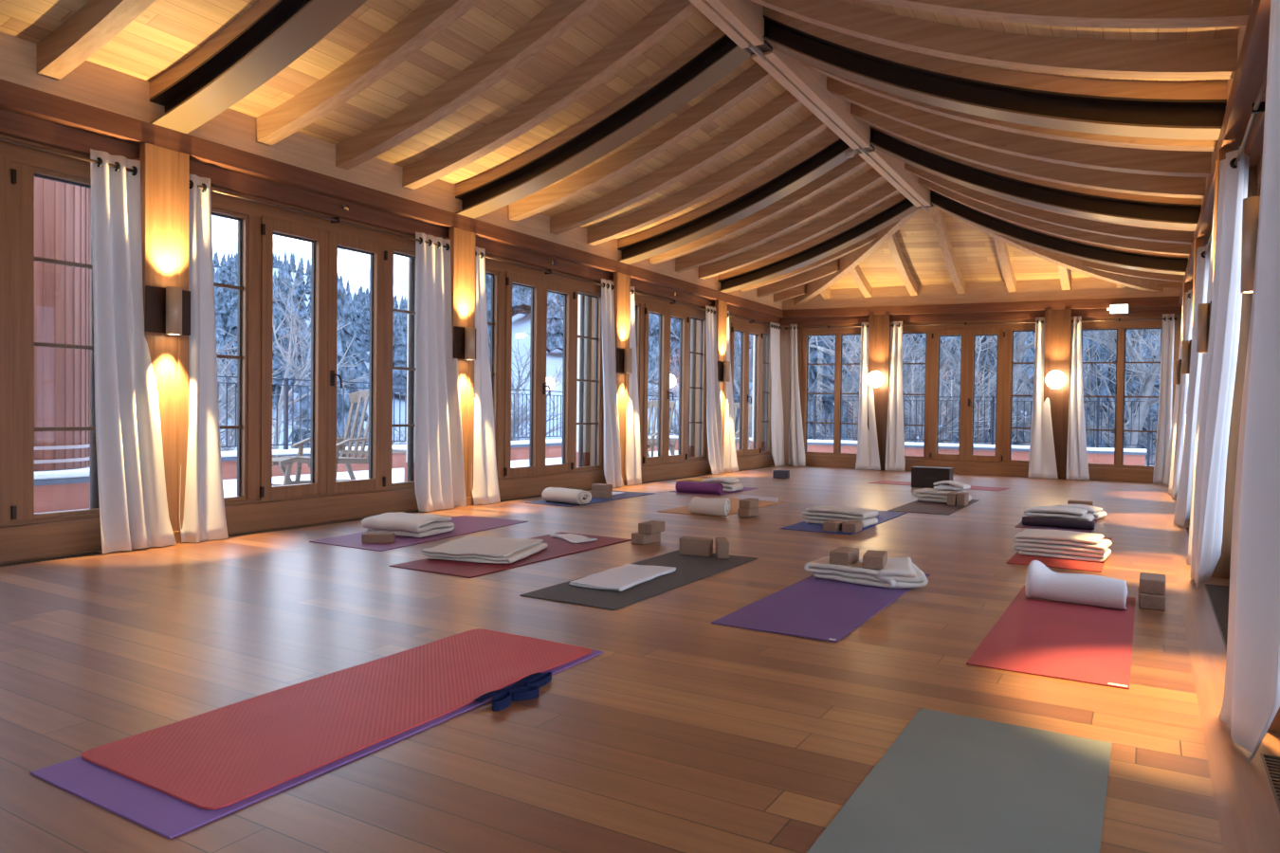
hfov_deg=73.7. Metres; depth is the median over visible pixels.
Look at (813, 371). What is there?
conifer
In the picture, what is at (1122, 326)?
window
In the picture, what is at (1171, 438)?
curtain
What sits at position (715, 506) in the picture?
blanket
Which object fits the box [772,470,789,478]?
block
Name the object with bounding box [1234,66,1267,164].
curtain rod
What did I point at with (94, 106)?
wall
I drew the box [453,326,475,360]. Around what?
wall lamp
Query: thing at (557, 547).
yoga mat
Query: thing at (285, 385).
railing
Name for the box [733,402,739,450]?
chair
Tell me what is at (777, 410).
curtain
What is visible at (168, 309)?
wall lamp
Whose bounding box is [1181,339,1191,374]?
wall lamp
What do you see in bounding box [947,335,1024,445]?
conifer
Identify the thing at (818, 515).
blanket
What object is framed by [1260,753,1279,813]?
floor vent
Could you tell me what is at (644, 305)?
window
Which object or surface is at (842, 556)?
block
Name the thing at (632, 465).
curtain
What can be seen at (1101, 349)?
conifer
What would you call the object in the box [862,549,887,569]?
block
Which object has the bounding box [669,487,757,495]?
yoga mat
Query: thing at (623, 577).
towel
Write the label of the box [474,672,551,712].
strap
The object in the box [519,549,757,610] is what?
yoga mat
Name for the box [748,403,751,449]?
chair
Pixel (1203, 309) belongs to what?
wall lamp
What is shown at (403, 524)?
blanket
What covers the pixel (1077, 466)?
curtain
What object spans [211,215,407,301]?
sky
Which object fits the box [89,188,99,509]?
pier
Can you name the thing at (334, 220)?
curtain rod
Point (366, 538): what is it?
block
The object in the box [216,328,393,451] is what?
bare tree
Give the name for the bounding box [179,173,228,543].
curtain
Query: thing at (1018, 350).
bare tree
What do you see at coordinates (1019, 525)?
yoga mat
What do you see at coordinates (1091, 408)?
bare tree
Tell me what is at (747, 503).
block
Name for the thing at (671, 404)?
chair
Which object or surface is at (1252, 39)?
wall
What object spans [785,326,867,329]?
curtain rod
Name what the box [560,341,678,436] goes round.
bare tree
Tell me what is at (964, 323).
curtain rod
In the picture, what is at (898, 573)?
blanket
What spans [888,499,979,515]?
yoga mat
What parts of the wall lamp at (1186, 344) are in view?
plate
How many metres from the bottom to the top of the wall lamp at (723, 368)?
0.340 m
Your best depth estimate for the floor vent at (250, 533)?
7.33 m
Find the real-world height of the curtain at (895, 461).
2.718 m
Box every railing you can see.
[217,375,658,450]
[669,396,1144,448]
[1146,415,1157,465]
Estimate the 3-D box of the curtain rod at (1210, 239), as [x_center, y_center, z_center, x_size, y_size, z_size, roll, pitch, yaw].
[4.665,-1.592,6.896,0.094,0.051,2.910,1,1,31]
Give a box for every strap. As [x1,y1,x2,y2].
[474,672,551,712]
[738,494,777,502]
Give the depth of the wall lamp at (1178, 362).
11.01 m
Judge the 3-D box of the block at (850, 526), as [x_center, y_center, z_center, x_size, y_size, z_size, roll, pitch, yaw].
[1.844,0.869,7.410,0.120,0.080,0.230,1,1,30]
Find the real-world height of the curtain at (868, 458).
2.731 m
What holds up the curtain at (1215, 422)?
hanging from the curtain rod at (1258, 106)
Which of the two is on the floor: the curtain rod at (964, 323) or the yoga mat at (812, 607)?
the yoga mat at (812, 607)
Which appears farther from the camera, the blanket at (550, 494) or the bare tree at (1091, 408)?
the bare tree at (1091, 408)
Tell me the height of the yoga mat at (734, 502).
0.008 m
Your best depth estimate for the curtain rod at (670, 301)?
12.99 m
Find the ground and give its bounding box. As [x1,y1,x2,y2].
[214,267,1026,451]
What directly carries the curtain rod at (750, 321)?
attached to the wall at (94, 106)
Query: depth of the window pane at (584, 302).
11.76 m
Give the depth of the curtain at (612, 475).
11.40 m
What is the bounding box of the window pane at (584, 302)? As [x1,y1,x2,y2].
[576,294,591,467]
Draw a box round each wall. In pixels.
[0,32,783,562]
[34,435,1147,512]
[765,277,1182,483]
[1179,0,1279,733]
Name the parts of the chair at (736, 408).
head rail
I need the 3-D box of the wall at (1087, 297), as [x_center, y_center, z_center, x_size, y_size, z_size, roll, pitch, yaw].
[5.612,-0.872,15.085,7.386,3.598,0.493,1,1,34]
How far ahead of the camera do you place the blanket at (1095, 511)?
8.57 m
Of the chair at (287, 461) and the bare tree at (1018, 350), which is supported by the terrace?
the chair at (287, 461)
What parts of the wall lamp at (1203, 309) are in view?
plate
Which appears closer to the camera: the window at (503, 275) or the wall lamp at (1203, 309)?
the wall lamp at (1203, 309)
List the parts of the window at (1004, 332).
sidelight frame, door, door, sidelight frame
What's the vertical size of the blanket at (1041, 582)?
0.213 m
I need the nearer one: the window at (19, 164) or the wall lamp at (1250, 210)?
the wall lamp at (1250, 210)
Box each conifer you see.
[288,274,368,449]
[485,274,516,433]
[733,333,740,433]
[749,335,834,439]
[826,334,916,442]
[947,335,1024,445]
[1081,329,1158,459]
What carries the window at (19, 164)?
in the wall at (94, 106)
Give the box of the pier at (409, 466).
[403,257,415,482]
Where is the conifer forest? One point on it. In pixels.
(226, 300)
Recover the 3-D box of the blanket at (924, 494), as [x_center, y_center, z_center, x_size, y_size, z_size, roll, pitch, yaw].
[3.572,0.814,10.081,0.592,0.134,0.370,1,1,37]
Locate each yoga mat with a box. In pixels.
[30,649,603,839]
[81,628,592,809]
[309,514,527,551]
[389,531,631,578]
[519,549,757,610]
[525,491,653,507]
[658,497,786,517]
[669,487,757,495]
[711,573,930,642]
[779,511,906,535]
[806,708,1112,852]
[868,480,1009,491]
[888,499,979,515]
[966,585,1135,689]
[1006,537,1112,572]
[1015,515,1097,532]
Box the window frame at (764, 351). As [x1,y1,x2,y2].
[750,334,767,451]
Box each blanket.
[361,512,454,537]
[420,535,548,564]
[541,487,591,505]
[676,477,707,482]
[688,496,730,516]
[702,476,743,492]
[801,505,878,528]
[804,556,928,588]
[913,488,971,502]
[932,480,970,490]
[1013,529,1112,562]
[1023,506,1094,521]
[1024,560,1128,609]
[1054,504,1106,519]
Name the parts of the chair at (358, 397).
armrest, leg, rail, leg, armrest, rail, head rail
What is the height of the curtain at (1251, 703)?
2.616 m
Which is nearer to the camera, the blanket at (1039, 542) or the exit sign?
the blanket at (1039, 542)
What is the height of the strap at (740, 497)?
0.050 m
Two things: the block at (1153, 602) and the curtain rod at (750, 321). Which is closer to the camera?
the block at (1153, 602)
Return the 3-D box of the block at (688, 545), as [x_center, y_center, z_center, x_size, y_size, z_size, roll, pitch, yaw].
[0.400,0.854,6.082,0.230,0.120,0.080,1,1,23]
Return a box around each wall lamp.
[145,285,190,335]
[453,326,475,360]
[616,347,632,373]
[717,361,730,382]
[1173,359,1181,384]
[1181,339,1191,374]
[1196,300,1211,352]
[1240,196,1260,293]
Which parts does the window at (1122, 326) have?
sidelight frame, sidelight frame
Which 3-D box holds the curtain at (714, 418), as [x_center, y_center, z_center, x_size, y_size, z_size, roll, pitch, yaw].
[1.247,-0.600,14.131,0.238,2.768,0.512,1,1,31]
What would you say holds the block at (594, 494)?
on the yoga mat at (626, 495)
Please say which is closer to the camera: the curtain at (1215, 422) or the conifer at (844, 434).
the curtain at (1215, 422)
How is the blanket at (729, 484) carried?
on the yoga mat at (743, 488)
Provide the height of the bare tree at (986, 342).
10.430 m
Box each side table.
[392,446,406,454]
[669,436,677,455]
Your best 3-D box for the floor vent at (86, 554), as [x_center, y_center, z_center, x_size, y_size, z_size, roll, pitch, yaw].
[-4.291,0.907,4.986,0.140,0.050,2.150,1,1,31]
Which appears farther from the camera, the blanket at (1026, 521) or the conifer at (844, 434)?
the conifer at (844, 434)
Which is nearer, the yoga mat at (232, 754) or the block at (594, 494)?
the yoga mat at (232, 754)
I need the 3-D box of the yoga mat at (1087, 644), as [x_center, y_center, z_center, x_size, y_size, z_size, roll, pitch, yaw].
[2.067,0.970,4.156,0.580,0.006,1.880,1,1,31]
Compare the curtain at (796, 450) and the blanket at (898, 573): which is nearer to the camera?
the blanket at (898, 573)
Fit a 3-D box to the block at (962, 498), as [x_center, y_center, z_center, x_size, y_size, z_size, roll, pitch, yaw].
[3.664,0.824,9.689,0.090,0.136,0.230,1,1,31]
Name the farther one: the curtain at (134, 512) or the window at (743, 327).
the window at (743, 327)
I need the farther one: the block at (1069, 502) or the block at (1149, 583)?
the block at (1069, 502)
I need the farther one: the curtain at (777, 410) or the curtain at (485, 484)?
the curtain at (777, 410)
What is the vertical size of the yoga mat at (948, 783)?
0.008 m
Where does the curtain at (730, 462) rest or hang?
hanging from the curtain rod at (750, 321)
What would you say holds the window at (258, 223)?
in the wall at (94, 106)
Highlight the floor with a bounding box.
[0,465,1279,852]
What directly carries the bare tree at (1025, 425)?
on the ground
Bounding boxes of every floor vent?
[0,551,102,566]
[228,511,422,536]
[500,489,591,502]
[1204,584,1229,652]
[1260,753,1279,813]
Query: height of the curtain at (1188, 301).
2.615 m
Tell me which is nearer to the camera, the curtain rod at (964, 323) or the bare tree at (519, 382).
the curtain rod at (964, 323)
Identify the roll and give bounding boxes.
[675,481,722,493]
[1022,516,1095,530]
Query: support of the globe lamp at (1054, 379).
attached to the wall at (1087, 297)
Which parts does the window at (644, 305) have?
sidelight frame, door, handle, door, sidelight frame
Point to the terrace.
(397, 476)
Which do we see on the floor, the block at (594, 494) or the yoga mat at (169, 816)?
the yoga mat at (169, 816)
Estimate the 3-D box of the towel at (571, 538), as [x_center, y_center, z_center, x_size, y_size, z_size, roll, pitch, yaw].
[-0.520,0.878,6.746,0.235,0.025,0.422,0,1,-33]
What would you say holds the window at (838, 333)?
in the wall at (1087, 297)
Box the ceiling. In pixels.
[0,0,1251,305]
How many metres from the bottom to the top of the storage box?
0.300 m
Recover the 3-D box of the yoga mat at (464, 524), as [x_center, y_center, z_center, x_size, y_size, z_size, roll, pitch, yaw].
[-1.770,0.871,7.150,0.767,0.007,1.991,1,1,25]
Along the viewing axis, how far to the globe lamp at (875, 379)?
15.40 m
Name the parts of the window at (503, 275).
sidelight frame, door, handle, door, sidelight frame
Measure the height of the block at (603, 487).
0.080 m
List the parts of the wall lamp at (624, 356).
plate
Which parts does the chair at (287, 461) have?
leg, leg, rail, foot rail, leg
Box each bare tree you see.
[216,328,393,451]
[217,264,406,451]
[392,323,562,444]
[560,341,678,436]
[648,329,832,439]
[807,333,1031,442]
[808,331,1035,444]
[902,331,1108,445]
[953,329,1159,460]
[1081,329,1161,465]
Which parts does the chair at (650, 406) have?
leg, rail, head rail, armrest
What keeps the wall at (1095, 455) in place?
on the terrace
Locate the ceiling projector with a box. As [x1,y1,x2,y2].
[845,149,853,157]
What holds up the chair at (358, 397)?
on the terrace
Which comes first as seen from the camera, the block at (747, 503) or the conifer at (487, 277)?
the block at (747, 503)
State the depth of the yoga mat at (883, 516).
7.75 m
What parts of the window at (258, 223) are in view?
sidelight frame, door, handle, door, sidelight frame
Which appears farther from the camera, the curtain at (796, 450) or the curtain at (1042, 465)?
the curtain at (796, 450)
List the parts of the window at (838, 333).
sidelight frame, sidelight frame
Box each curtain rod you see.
[0,136,133,172]
[189,183,447,248]
[477,254,612,288]
[629,291,714,312]
[729,315,781,329]
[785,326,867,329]
[889,321,1042,326]
[1071,317,1176,322]
[1204,226,1212,255]
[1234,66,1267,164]
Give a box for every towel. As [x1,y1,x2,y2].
[549,533,597,543]
[568,564,676,591]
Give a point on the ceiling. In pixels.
(1009, 141)
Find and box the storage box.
[911,466,953,489]
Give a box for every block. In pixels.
[361,532,394,543]
[590,491,612,498]
[591,483,612,492]
[631,532,660,545]
[638,520,664,534]
[678,536,713,556]
[714,537,729,559]
[737,507,758,517]
[738,498,758,509]
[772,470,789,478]
[822,519,844,531]
[829,547,859,566]
[841,520,862,532]
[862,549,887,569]
[947,492,958,505]
[956,492,969,506]
[1067,499,1093,506]
[1137,586,1165,611]
[1138,572,1165,595]
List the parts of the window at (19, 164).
door, sidelight frame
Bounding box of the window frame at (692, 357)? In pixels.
[688,318,696,457]
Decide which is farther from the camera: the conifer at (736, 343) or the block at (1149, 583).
the conifer at (736, 343)
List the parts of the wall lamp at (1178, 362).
plate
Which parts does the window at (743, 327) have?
door, door, sidelight frame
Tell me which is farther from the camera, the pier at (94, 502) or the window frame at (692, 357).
the window frame at (692, 357)
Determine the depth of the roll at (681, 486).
10.70 m
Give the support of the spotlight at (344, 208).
attached to the wall at (94, 106)
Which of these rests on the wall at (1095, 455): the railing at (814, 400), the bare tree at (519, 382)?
the railing at (814, 400)
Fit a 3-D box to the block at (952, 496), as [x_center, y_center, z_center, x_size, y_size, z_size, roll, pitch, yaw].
[3.568,0.822,9.723,0.090,0.136,0.230,1,1,31]
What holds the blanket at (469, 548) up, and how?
on the yoga mat at (557, 547)
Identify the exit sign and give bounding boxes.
[1107,303,1128,313]
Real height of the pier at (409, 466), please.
3.320 m
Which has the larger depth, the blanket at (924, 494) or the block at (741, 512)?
the blanket at (924, 494)
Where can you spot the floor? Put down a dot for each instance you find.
(688, 733)
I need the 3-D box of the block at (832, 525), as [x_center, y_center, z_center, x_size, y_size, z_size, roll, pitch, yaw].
[1.694,0.867,7.452,0.120,0.080,0.230,1,1,32]
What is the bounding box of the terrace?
[34,450,1153,513]
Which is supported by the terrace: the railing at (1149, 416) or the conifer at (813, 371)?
the railing at (1149, 416)
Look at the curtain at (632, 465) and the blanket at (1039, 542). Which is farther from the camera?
the curtain at (632, 465)
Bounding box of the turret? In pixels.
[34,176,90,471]
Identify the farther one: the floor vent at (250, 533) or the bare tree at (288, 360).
the bare tree at (288, 360)
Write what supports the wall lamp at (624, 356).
attached to the wall at (94, 106)
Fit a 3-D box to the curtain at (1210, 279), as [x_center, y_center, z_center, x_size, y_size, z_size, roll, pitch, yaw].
[3.928,-0.349,5.892,0.214,2.615,0.394,1,1,17]
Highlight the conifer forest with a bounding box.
[213,250,1160,425]
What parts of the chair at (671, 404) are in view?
leg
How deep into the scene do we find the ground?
57.40 m
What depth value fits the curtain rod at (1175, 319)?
13.47 m
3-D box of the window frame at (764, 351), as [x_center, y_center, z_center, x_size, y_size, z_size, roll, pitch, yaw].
[2.391,-0.988,17.151,0.180,3.320,0.477,1,1,31]
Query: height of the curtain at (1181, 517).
2.615 m
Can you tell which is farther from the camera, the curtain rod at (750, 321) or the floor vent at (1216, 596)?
the curtain rod at (750, 321)
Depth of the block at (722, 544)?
5.92 m
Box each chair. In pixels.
[272,438,310,486]
[335,389,368,481]
[647,400,658,457]
[669,401,676,455]
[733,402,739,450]
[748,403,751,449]
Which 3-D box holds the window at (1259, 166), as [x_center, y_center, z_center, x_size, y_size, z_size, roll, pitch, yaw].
[3.137,-0.422,4.151,0.181,2.400,2.820,1,1,31]
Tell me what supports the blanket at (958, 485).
on the blanket at (924, 494)
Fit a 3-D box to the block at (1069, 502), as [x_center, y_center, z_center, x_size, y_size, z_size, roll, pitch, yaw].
[4.900,0.872,9.499,0.242,0.088,0.120,1,1,31]
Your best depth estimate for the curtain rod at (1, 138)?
5.65 m
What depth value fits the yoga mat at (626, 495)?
9.77 m
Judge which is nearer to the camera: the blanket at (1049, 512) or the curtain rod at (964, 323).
the blanket at (1049, 512)
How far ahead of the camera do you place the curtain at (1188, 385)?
8.54 m
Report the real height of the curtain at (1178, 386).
2.615 m
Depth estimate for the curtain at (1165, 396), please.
13.12 m
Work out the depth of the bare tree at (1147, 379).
20.13 m
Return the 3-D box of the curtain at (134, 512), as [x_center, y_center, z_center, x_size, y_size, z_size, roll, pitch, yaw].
[-3.574,-0.519,6.044,0.244,2.768,0.524,1,1,31]
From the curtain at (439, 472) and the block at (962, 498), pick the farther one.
the block at (962, 498)
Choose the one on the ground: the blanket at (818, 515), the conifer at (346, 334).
the conifer at (346, 334)
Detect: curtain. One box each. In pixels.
[90,148,176,553]
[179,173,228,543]
[414,231,466,511]
[471,246,500,505]
[601,278,623,487]
[624,286,641,485]
[705,305,724,475]
[723,310,738,473]
[769,321,785,466]
[788,324,805,466]
[855,322,880,470]
[884,321,905,472]
[1027,317,1058,478]
[1066,316,1089,480]
[1152,313,1174,484]
[1165,342,1180,486]
[1168,296,1183,493]
[1170,290,1192,499]
[1172,244,1210,527]
[1181,384,1188,460]
[1187,199,1214,565]
[1189,146,1249,587]
[1219,0,1279,761]
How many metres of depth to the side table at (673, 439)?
17.19 m
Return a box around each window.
[0,133,99,527]
[210,185,415,506]
[485,254,603,479]
[634,291,706,466]
[729,314,771,457]
[801,324,861,457]
[902,319,1035,464]
[1080,315,1162,470]
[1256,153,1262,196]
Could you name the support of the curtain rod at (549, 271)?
attached to the wall at (94, 106)
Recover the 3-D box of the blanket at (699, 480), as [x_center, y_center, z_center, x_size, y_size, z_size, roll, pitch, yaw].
[0.715,0.751,11.226,0.430,0.149,0.314,1,1,28]
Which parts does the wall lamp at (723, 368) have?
plate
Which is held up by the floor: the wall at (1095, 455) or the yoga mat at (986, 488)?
the yoga mat at (986, 488)
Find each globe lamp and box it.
[866,370,883,387]
[1045,370,1065,388]
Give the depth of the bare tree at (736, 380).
27.10 m
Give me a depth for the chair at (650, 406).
15.97 m
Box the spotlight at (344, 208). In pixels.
[342,205,348,211]
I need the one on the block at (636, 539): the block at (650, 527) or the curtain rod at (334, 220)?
the block at (650, 527)
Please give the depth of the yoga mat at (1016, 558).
5.94 m
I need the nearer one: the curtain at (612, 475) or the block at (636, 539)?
the block at (636, 539)

